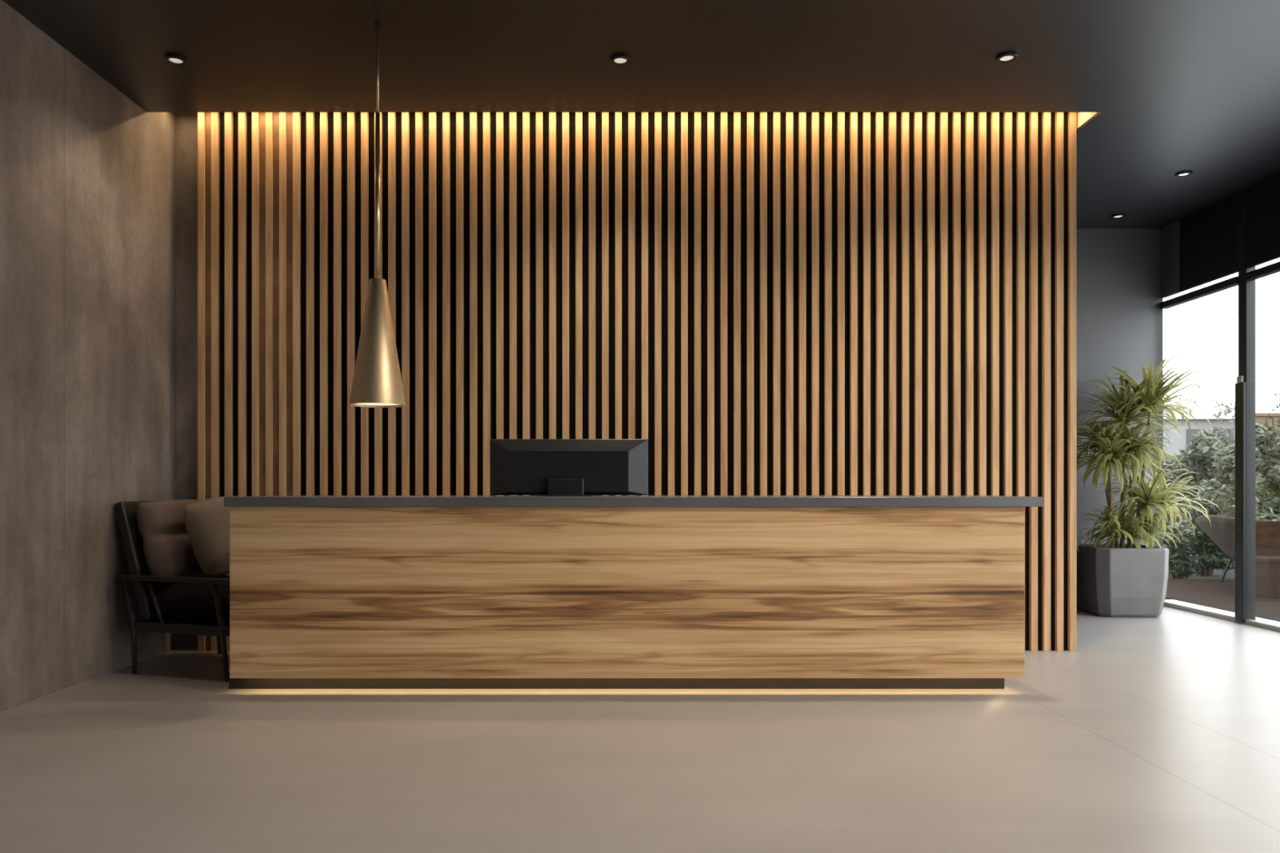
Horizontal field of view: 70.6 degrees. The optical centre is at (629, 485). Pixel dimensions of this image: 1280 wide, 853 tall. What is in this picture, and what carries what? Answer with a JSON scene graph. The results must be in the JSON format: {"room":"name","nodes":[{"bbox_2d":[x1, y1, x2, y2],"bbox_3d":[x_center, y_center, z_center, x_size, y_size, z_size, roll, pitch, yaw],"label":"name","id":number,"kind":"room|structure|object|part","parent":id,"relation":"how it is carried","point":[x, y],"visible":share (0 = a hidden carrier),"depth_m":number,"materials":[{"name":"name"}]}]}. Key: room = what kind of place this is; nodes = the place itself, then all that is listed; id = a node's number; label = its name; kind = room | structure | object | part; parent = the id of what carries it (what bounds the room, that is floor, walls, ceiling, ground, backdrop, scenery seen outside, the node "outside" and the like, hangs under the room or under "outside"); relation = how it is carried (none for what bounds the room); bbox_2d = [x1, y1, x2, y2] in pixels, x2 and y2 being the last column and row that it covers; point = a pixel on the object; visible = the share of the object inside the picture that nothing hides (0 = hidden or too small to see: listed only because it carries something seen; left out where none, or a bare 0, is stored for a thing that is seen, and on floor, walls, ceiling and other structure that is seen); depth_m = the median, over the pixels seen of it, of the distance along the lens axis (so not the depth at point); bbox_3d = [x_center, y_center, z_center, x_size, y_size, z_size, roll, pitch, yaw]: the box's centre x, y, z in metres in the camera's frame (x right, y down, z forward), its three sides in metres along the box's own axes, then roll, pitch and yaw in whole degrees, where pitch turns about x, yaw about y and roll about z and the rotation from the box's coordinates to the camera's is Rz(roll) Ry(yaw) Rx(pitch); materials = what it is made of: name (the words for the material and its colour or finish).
{"room":"lobby","nodes":[
{"label":"lobby","id":0,"kind":"room"},
{"bbox_2d":[0,0,176,711],"bbox_3d":[-3.358,-0.839,2.370,0.300,3.988,13.340,0,0,0],"label":"wall","id":1,"kind":"structure","parent":0,"point":[88,175],"depth_m":5.22,"materials":[{"name":"concrete"}]},
{"bbox_2d":[176,111,197,648],"bbox_3d":[-0.039,-0.839,6.510,6.338,3.988,0.220,0,0,0],"label":"wall","id":2,"kind":"structure","parent":0,"point":[186,122],"depth_m":6.40,"materials":[{"name":"concrete"}]},
{"bbox_2d":[197,111,1076,651],"bbox_3d":[0.053,-0.764,6.349,6.129,3.838,0.099,0,0,0],"label":"slatted wall panel","id":3,"kind":"object","parent":2,"relation":"attached to","point":[775,303],"visible":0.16,"depth_m":6.30,"materials":[{"name":"brown wood"}]},
{"bbox_2d":[1076,111,1098,128],"bbox_3d":[-0.026,-2.654,6.208,6.363,0.318,0.403,0,0,0],"label":"light","id":4,"kind":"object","parent":2,"relation":"attached to","point":[1082,117],"depth_m":6.23,"materials":[{"name":"beige paint"}]},
{"bbox_2d":[0,605,1279,852],"bbox_3d":[0.821,1.255,2.370,8.658,0.200,13.340,0,0,0],"label":"floor","id":5,"kind":"structure","parent":0,"point":[1161,734],"depth_m":3.79,"materials":[{"name":"concrete"}]},
{"bbox_2d":[114,499,230,682],"bbox_3d":[-2.662,0.624,5.786,0.915,1.065,0.760,0,0,18],"label":"armchair","id":6,"kind":"object","parent":5,"relation":"on","point":[173,593],"visible":0.62,"depth_m":5.54,"materials":[{"name":"black wood"}]},
{"bbox_3d":[-3.067,0.866,5.549,0.100,0.578,0.036,0,0,18],"label":"leg","id":7,"kind":"part","parent":6,"relation":"part of","materials":[{"name":"black wood"}]},
{"bbox_3d":[-2.964,0.467,5.884,0.072,0.760,0.690,-18,-5,17],"label":"backrest","id":8,"kind":"part","parent":6,"relation":"part of","materials":[{"name":"black wood"}]},
{"bbox_3d":[-2.744,0.565,5.444,0.860,0.030,0.060,0,0,18],"label":"armrest","id":9,"kind":"part","parent":6,"relation":"part of","materials":[{"name":"black wood"}]},
{"bbox_3d":[-2.607,0.860,5.768,0.724,0.060,0.724,0,0,18],"label":"seat frame","id":10,"kind":"part","parent":6,"relation":"part of","materials":[{"name":"black wood"}]},
{"bbox_2d":[137,499,229,582],"bbox_3d":[-2.864,0.350,5.851,0.199,0.540,0.660,-18,-5,17],"label":"cushion","id":11,"kind":"object","parent":6,"relation":"on","point":[164,548],"depth_m":5.60,"materials":[{"name":"beige fabric"}]},
{"bbox_2d":[149,575,230,619],"bbox_3d":[-2.579,0.703,5.759,0.640,0.250,0.640,-4,-1,18],"label":"seat cushion","id":12,"kind":"object","parent":6,"relation":"on","point":[175,601],"depth_m":5.49,"materials":[{"name":"black fabric"}]},
{"bbox_2d":[183,496,231,575],"bbox_3d":[-2.601,0.315,5.803,0.255,0.493,0.514,0,0,25],"label":"throw pillow","id":13,"kind":"object","parent":6,"relation":"on","point":[207,522],"visible":0.6,"depth_m":5.62,"materials":[{"name":"beige fabric"}]},
{"bbox_3d":[-2.850,0.866,6.215,0.100,0.578,0.036,0,0,18],"label":"leg","id":14,"kind":"part","parent":6,"relation":"part of","materials":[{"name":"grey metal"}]},
{"bbox_3d":[-2.414,0.867,5.337,0.115,0.579,0.036,0,0,18],"label":"leg","id":15,"kind":"part","parent":6,"relation":"part of","materials":[{"name":"black wood"}]},
{"bbox_2d":[223,495,1043,688],"bbox_3d":[-0.003,0.609,5.315,4.548,1.093,0.720,0,0,0],"label":"reception desk","id":16,"kind":"object","parent":5,"relation":"on","point":[327,592],"visible":1,"depth_m":4.99,"materials":[{"name":"brown wood"}]},
{"bbox_2d":[489,439,648,496],"bbox_3d":[-0.358,-0.107,5.310,0.937,0.337,0.220,0,0,0],"label":"computer monitor","id":17,"kind":"object","parent":16,"relation":"on","point":[539,467],"visible":0.99,"depth_m":5.30,"materials":[{"name":"grey plastic"}]},
{"bbox_2d":[223,495,1043,506],"bbox_3d":[0.023,0.089,5.315,4.497,0.054,0.720,0,0,0],"label":"countertop","id":18,"kind":"structure","parent":16,"relation":"on","point":[262,500],"depth_m":4.95,"materials":[{"name":"laminate"}]},
{"bbox_2d":[1076,349,1221,617],"bbox_3d":[4.488,-0.025,8.139,1.284,2.361,1.142,0,0,0],"label":"potted plant","id":19,"kind":"object","parent":5,"relation":"on","point":[1114,579],"visible":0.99,"depth_m":7.99,"materials":[{"name":"leaf"},{"name":"soil"},{"name":"grey concrete"}]},
{"bbox_3d":[4.257,-0.380,8.220,0.823,0.486,0.737,0,0,0],"label":"crown","id":20,"kind":"part","parent":19,"relation":"part of","materials":[{"name":"green plant"}]},
{"bbox_3d":[4.336,0.369,8.027,0.532,0.396,0.690,0,0,0],"label":"crown","id":21,"kind":"part","parent":19,"relation":"part of","materials":[{"name":"green plant"}]},
{"bbox_3d":[4.410,0.850,8.165,0.650,0.610,0.650,0,0,0],"label":"planter","id":22,"kind":"part","parent":19,"relation":"part of","materials":[{"name":"grey concrete"}]},
{"bbox_3d":[4.318,-0.232,8.073,0.918,0.663,0.838,0,0,0],"label":"crown","id":23,"kind":"part","parent":19,"relation":"part of","materials":[{"name":"green plant"}]},
{"bbox_3d":[4.573,-0.743,8.193,1.021,0.702,1.034,0,0,0],"label":"crown","id":24,"kind":"part","parent":19,"relation":"part of","materials":[{"name":"green plant"}]},
{"bbox_3d":[4.473,0.351,8.131,0.680,0.434,0.709,0,0,0],"label":"crown","id":25,"kind":"part","parent":19,"relation":"part of","materials":[{"name":"green plant"}]},
{"bbox_3d":[4.506,-0.287,8.052,0.779,0.575,0.850,0,0,0],"label":"crown","id":26,"kind":"part","parent":19,"relation":"part of","materials":[{"name":"green plant"}]},
{"bbox_3d":[4.625,0.329,8.092,0.687,0.471,0.536,0,0,-29],"label":"crown","id":27,"kind":"part","parent":19,"relation":"part of","materials":[{"name":"green plant"}]},
{"bbox_3d":[4.598,0.166,8.031,0.909,0.731,0.804,0,0,-27],"label":"crown","id":28,"kind":"part","parent":19,"relation":"part of","materials":[{"name":"green plant"}]},
{"bbox_3d":[4.671,-0.815,8.164,0.918,0.783,1.093,0,0,0],"label":"crown","id":29,"kind":"part","parent":19,"relation":"part of","materials":[{"name":"green plant"}]},
{"bbox_3d":[4.779,0.122,8.209,0.702,0.579,0.793,0,0,0],"label":"crown","id":30,"kind":"part","parent":19,"relation":"part of","materials":[{"name":"green plant"}]},
{"bbox_2d":[1163,600,1279,631],"bbox_3d":[5.295,1.223,2.520,0.310,0.164,13.040,0,0,0],"label":"trim","id":31,"kind":"structure","parent":5,"relation":"on","point":[1262,620],"depth_m":8.12,"materials":[{"name":"metal"}]},
{"bbox_2d":[1235,188,1255,622],"bbox_3d":[5.170,-0.664,7.591,0.109,3.638,0.106,0,0,0],"label":"window post","id":32,"kind":"object","parent":31,"relation":"on","point":[1245,386],"visible":0.84,"depth_m":7.54,"materials":[{"name":"metal"}]},
{"bbox_2d":[2,0,1279,228],"bbox_3d":[0.946,-2.658,2.370,8.908,0.350,13.340,0,0,0],"label":"ceiling","id":33,"kind":"structure","parent":0,"point":[1174,86],"depth_m":5.26,"materials":[{"name":"black paint"}]},
{"bbox_2d":[164,53,186,66],"bbox_3d":[-2.639,-2.475,5.256,0.120,0.016,0.120,0,0,0],"label":"recessed light","id":34,"kind":"object","parent":33,"relation":"in","point":[172,59],"visible":1,"depth_m":5.25,"materials":[{"name":"black metal"}]},
{"bbox_2d":[349,22,405,408],"bbox_3d":[-1.357,-1.458,4.870,0.294,2.051,0.294,0,0,0],"label":"pendant lamp","id":35,"kind":"object","parent":33,"relation":"hanging from","point":[377,380],"visible":1,"depth_m":4.80,"materials":[{"name":"gold metal"}]},
{"bbox_2d":[355,403,398,405],"bbox_3d":[-1.357,-0.444,4.870,0.262,0.001,0.262,0,0,0],"label":"diffuser","id":36,"kind":"object","parent":35,"relation":"attached to","point":[379,404],"depth_m":4.95,"materials":[{"name":"white plastic"}]},
{"bbox_3d":[-1.357,-0.773,4.870,0.294,0.682,0.294,0,0,0],"label":"lamp shade","id":37,"kind":"part","parent":35,"relation":"part of","materials":[{"name":"gold metal"}]},
{"bbox_3d":[-1.357,-1.795,4.870,0.025,1.373,0.025,0,0,0],"label":"rod","id":38,"kind":"part","parent":35,"relation":"part of","materials":[{"name":"gold metal"}]},
{"bbox_2d":[609,53,631,66],"bbox_3d":[-0.053,-2.475,5.256,0.120,0.016,0.120,0,0,0],"label":"recessed light","id":39,"kind":"object","parent":33,"relation":"in","point":[619,60],"visible":1,"depth_m":5.25,"materials":[{"name":"black metal"}]},
{"bbox_2d":[995,51,1017,63],"bbox_3d":[2.183,-2.475,5.228,0.120,0.016,0.120,0,0,0],"label":"recessed light","id":40,"kind":"object","parent":33,"relation":"in","point":[1009,56],"visible":1,"depth_m":5.22,"materials":[{"name":"black metal"}]},
{"bbox_2d":[1111,213,1125,218],"bbox_3d":[4.489,-2.475,8.301,0.120,0.016,0.120,0,0,0],"label":"recessed light","id":41,"kind":"object","parent":33,"relation":"in","point":[1119,215],"visible":1,"depth_m":8.29,"materials":[{"name":"black metal"}]},
{"bbox_2d":[1174,170,1192,177],"bbox_3d":[4.404,-2.475,7.181,0.120,0.016,0.120,0,0,0],"label":"recessed light","id":42,"kind":"object","parent":33,"relation":"in","point":[1184,173],"visible":1,"depth_m":7.17,"materials":[{"name":"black metal"}]},
{"bbox_2d":[1076,228,1163,546],"bbox_3d":[0.977,-0.664,8.890,8.370,3.638,0.300,0,0,0],"label":"wall","id":43,"kind":"structure","parent":0,"point":[1120,316],"depth_m":8.74,"materials":[{"name":"grey paint"}]},
{"bbox_2d":[1163,172,1279,297],"bbox_3d":[5.164,-2.149,2.370,0.028,0.668,12.740,0,0,0],"label":"wall","id":44,"kind":"structure","parent":0,"point":[1209,236],"depth_m":7.76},
{"bbox_2d":[1160,220,1180,297],"bbox_3d":[5.144,-2.149,8.594,0.011,0.667,0.288,0,0,0],"label":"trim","id":45,"kind":"structure","parent":44,"relation":"attached to","point":[1171,233],"depth_m":8.57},
{"bbox_2d":[1160,275,1238,619],"bbox_3d":[5.165,-0.337,8.189,0.070,2.956,1.102,0,0,0],"label":"window","id":46,"kind":"structure","parent":44,"relation":"in","point":[1233,282],"depth_m":8.13,"materials":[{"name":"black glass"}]},
{"bbox_3d":[5.165,-1.740,8.189,0.070,0.060,1.102,0,0,0],"label":"rail","id":47,"kind":"part","parent":46,"relation":"part of","materials":[{"name":"black metal"}]},
{"bbox_3d":[5.170,1.130,8.189,0.060,0.022,1.102,0,0,0],"label":"rail","id":48,"kind":"part","parent":46,"relation":"part of","materials":[{"name":"metal"}]},
{"bbox_2d":[1244,261,1279,630],"bbox_3d":[5.165,-0.337,6.394,0.070,2.956,2.288,0,0,0],"label":"window","id":49,"kind":"structure","parent":44,"relation":"in","point":[1274,268],"depth_m":7.33,"materials":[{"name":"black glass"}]},
{"bbox_3d":[5.165,-1.740,6.394,0.070,0.060,2.288,0,0,0],"label":"rail","id":50,"kind":"part","parent":49,"relation":"part of","materials":[{"name":"black metal"}]},
{"bbox_3d":[5.170,1.130,6.394,0.060,0.022,2.288,0,0,0],"label":"rail","id":51,"kind":"part","parent":49,"relation":"part of","materials":[{"name":"metal"}]},
{"label":"outside","id":52,"kind":"structure","parent":0,"visible":0},
{"bbox_2d":[1168,530,1235,578],"bbox_3d":[25.225,1.255,17.500,39.550,0.200,55.000,0,0,0],"label":"ground","id":53,"kind":"structure","parent":52,"point":[1217,574],"depth_m":11.66,"materials":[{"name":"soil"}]},
{"bbox_2d":[1163,450,1193,548],"bbox_3d":[7.022,0.356,11.944,0.863,1.642,0.747,0,0,0],"label":"shrub","id":54,"kind":"object","parent":53,"relation":"on","point":[1170,460],"visible":0.12,"depth_m":11.76,"materials":[{"name":"green plant"}]},
{"bbox_2d":[1168,536,1195,578],"bbox_3d":[6.798,0.902,11.232,0.339,0.547,0.330,0,0,0],"label":"shrub","id":55,"kind":"object","parent":53,"relation":"on","point":[1180,567],"visible":0.93,"depth_m":11.15,"materials":[{"name":"green plant"}]},
{"bbox_3d":[6.797,0.965,11.217,0.169,0.423,0.160,0,0,-39],"label":"stem","id":56,"kind":"part","parent":55,"relation":"part of","materials":[{"name":"green plant"}]},
{"bbox_2d":[1163,404,1235,530],"bbox_3d":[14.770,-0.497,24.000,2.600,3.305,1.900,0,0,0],"label":"house","id":57,"kind":"structure","parent":53,"relation":"on","point":[1180,442],"depth_m":23.20,"materials":[{"name":"grey paint"}]},
{"bbox_3d":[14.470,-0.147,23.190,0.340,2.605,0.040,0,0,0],"label":"door","id":58,"kind":"part","parent":57,"relation":"part of","materials":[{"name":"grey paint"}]},
{"bbox_3d":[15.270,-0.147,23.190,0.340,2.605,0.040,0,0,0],"label":"door","id":59,"kind":"part","parent":57,"relation":"part of","materials":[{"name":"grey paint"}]},
{"bbox_2d":[1178,524,1235,576],"bbox_3d":[7.382,0.798,11.570,0.652,0.756,0.480,0,0,19],"label":"shrub","id":60,"kind":"object","parent":53,"relation":"on","point":[1211,556],"visible":0.66,"depth_m":11.48,"materials":[{"name":"green plant"}]},
{"bbox_3d":[7.378,0.876,11.560,0.256,0.601,0.278,0,0,32],"label":"stem","id":61,"kind":"part","parent":60,"relation":"part of","materials":[{"name":"green plant"}]},
{"bbox_2d":[1167,428,1259,555],"bbox_3d":[8.786,0.156,13.659,1.157,2.043,1.201,0,0,0],"label":"shrub","id":62,"kind":"object","parent":53,"relation":"on","point":[1197,458],"visible":0.4,"depth_m":13.64,"materials":[{"name":"green plant"}]},
{"bbox_3d":[8.684,0.386,13.600,0.538,1.583,0.610,0,0,0],"label":"stem","id":63,"kind":"part","parent":62,"relation":"part of","materials":[{"name":"green plant"}]},
{"bbox_2d":[1164,578,1279,622],"bbox_3d":[8.975,1.215,3.500,7.050,0.160,15.000,0,0,0],"label":"deck","id":64,"kind":"object","parent":53,"relation":"on","point":[1211,593],"depth_m":9.27,"materials":[{"name":"brown wood"}]},
{"bbox_2d":[1195,515,1235,582],"bbox_3d":[7.031,0.738,10.459,0.757,0.803,1.019,0,0,-15],"label":"chair","id":65,"kind":"object","parent":64,"relation":"on","point":[1222,531],"visible":0.38,"depth_m":10.42,"materials":[{"name":"black wood"}]},
{"bbox_3d":[7.006,0.985,10.602,0.134,0.309,0.026,0,0,30],"label":"leg","id":66,"kind":"part","parent":65,"relation":"part of","materials":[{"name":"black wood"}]},
{"bbox_2d":[1255,520,1279,598],"bbox_3d":[7.128,0.754,9.350,1.410,0.761,0.500,0,0,0],"label":"garden bench","id":67,"kind":"object","parent":64,"relation":"on","point":[1267,532],"visible":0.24,"depth_m":9.30,"materials":[{"name":"brown wood"}]},
{"bbox_3d":[7.128,0.753,9.320,1.410,0.035,0.440,0,0,0],"label":"seat","id":68,"kind":"part","parent":67,"relation":"part of","materials":[{"name":"brown wood"}]},
{"bbox_3d":[7.133,0.754,9.575,1.340,0.761,0.050,0,0,0],"label":"backrest","id":69,"kind":"part","parent":67,"relation":"part of","materials":[{"name":"brown wood"}]},
{"bbox_2d":[1203,399,1265,517],"bbox_3d":[12.361,-0.300,18.497,1.212,2.955,1.300,0,0,0],"label":"shrub","id":70,"kind":"object","parent":53,"relation":"on","point":[1226,442],"visible":0.15,"depth_m":18.49,"materials":[{"name":"green plant"}]},
{"bbox_3d":[12.247,0.007,18.483,0.620,2.341,0.629,0,0,-29],"label":"stem","id":71,"kind":"part","parent":70,"relation":"part of","materials":[{"name":"green plant"}]},
{"bbox_2d":[1209,422,1279,520],"bbox_3d":[8.209,0.163,11.903,0.987,2.028,0.918,0,0,-28],"label":"shrub","id":72,"kind":"object","parent":53,"relation":"on","point":[1264,457],"visible":0.41,"depth_m":11.82,"materials":[{"name":"green plant"}]},
{"bbox_3d":[8.218,0.374,11.907,0.441,1.605,0.443,0,0,0],"label":"stem","id":73,"kind":"part","parent":72,"relation":"part of","materials":[{"name":"green plant"}]},
{"bbox_2d":[1255,413,1279,520],"bbox_3d":[17.057,-0.302,22.000,4.250,2.915,0.400,0,0,0],"label":"wall","id":74,"kind":"structure","parent":53,"relation":"on","point":[1260,417],"depth_m":21.85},
{"bbox_2d":[1255,468,1279,519],"bbox_3d":[10.205,0.225,13.690,1.253,1.905,1.165,0,0,26],"label":"shrub","id":75,"kind":"object","parent":53,"relation":"on","point":[1274,486],"visible":0.41,"depth_m":13.90,"materials":[{"name":"green plant"}]},
{"bbox_2d":[1255,386,1279,518],"bbox_3d":[13.845,-0.486,18.960,1.357,3.326,1.634,0,0,-39],"label":"shrub","id":76,"kind":"object","parent":53,"relation":"on","point":[1269,428],"visible":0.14,"depth_m":19.01,"materials":[{"name":"green plant"}]},
{"bbox_3d":[13.879,-0.139,18.992,0.725,2.632,0.787,0,0,-36],"label":"stem","id":77,"kind":"part","parent":76,"relation":"part of","materials":[{"name":"green plant"}]}
]}

